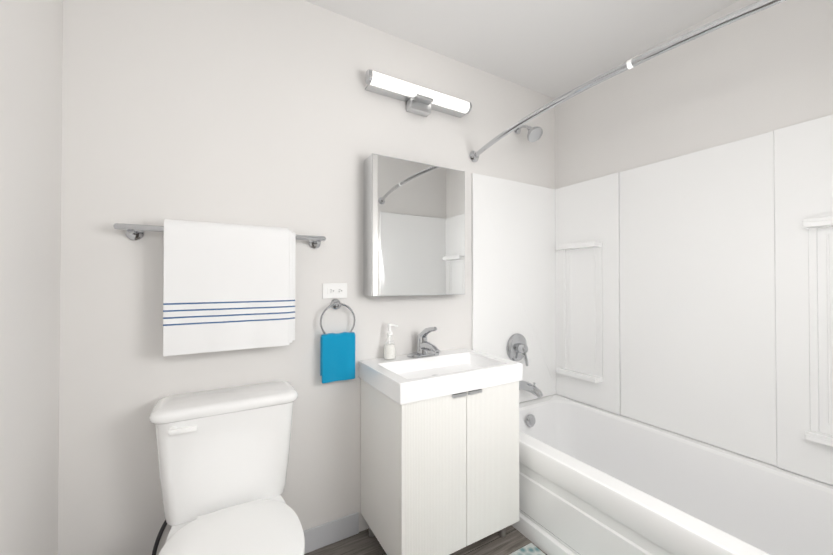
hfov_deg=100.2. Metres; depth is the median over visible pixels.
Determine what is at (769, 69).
wall
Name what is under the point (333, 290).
outlet
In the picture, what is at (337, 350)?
hand towel
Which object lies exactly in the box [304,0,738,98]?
ceiling
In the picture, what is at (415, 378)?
sink
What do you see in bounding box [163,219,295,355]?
bath towel
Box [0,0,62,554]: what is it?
wall
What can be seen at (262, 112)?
wall
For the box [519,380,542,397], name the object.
tub spout
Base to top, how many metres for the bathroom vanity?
0.973 m
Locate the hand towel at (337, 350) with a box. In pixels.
[320,332,354,382]
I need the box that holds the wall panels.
[472,114,832,485]
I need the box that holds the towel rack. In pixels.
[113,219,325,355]
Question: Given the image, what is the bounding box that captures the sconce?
[365,69,471,117]
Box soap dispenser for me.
[383,323,397,359]
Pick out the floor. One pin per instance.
(495, 543)
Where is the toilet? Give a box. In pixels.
[149,381,304,554]
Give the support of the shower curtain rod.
attached to the wall at (262, 112)
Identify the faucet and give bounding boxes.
[407,327,439,357]
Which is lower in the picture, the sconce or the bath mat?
the bath mat
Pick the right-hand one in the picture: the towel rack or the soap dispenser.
the soap dispenser
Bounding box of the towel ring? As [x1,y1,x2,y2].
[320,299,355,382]
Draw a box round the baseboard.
[303,512,358,553]
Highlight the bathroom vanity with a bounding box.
[359,327,521,554]
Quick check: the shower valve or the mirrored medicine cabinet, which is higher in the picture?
the mirrored medicine cabinet
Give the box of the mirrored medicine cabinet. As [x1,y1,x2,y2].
[363,153,464,296]
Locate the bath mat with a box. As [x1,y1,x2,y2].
[509,543,544,554]
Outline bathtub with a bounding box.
[512,394,832,554]
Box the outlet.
[322,283,346,298]
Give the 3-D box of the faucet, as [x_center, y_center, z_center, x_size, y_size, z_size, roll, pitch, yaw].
[0.058,0.316,1.723,0.170,0.158,0.174,0,-1,-30]
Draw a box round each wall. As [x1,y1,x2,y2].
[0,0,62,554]
[58,0,554,554]
[555,0,832,414]
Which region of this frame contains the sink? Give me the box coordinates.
[359,348,521,404]
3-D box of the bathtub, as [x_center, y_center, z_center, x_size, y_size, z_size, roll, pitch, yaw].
[1.004,0.994,1.519,0.748,0.430,1.516,0,-1,-30]
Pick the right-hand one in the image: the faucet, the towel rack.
the faucet
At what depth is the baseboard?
1.57 m
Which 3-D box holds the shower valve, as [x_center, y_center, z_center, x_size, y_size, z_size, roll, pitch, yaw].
[0.640,0.443,2.128,0.172,0.192,0.078,0,-1,-30]
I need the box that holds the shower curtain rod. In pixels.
[470,0,785,161]
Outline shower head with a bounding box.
[514,125,542,141]
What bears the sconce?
attached to the wall at (262, 112)
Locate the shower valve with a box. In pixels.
[506,333,527,365]
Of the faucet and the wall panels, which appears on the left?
the faucet
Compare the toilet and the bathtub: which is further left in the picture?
the toilet
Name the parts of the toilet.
flush lever, tank lid, tank, seat lid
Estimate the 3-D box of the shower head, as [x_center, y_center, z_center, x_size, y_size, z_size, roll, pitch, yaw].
[0.679,-0.891,2.119,0.096,0.150,0.185,0,-1,-30]
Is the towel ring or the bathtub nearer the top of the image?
the towel ring
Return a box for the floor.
[304,525,546,554]

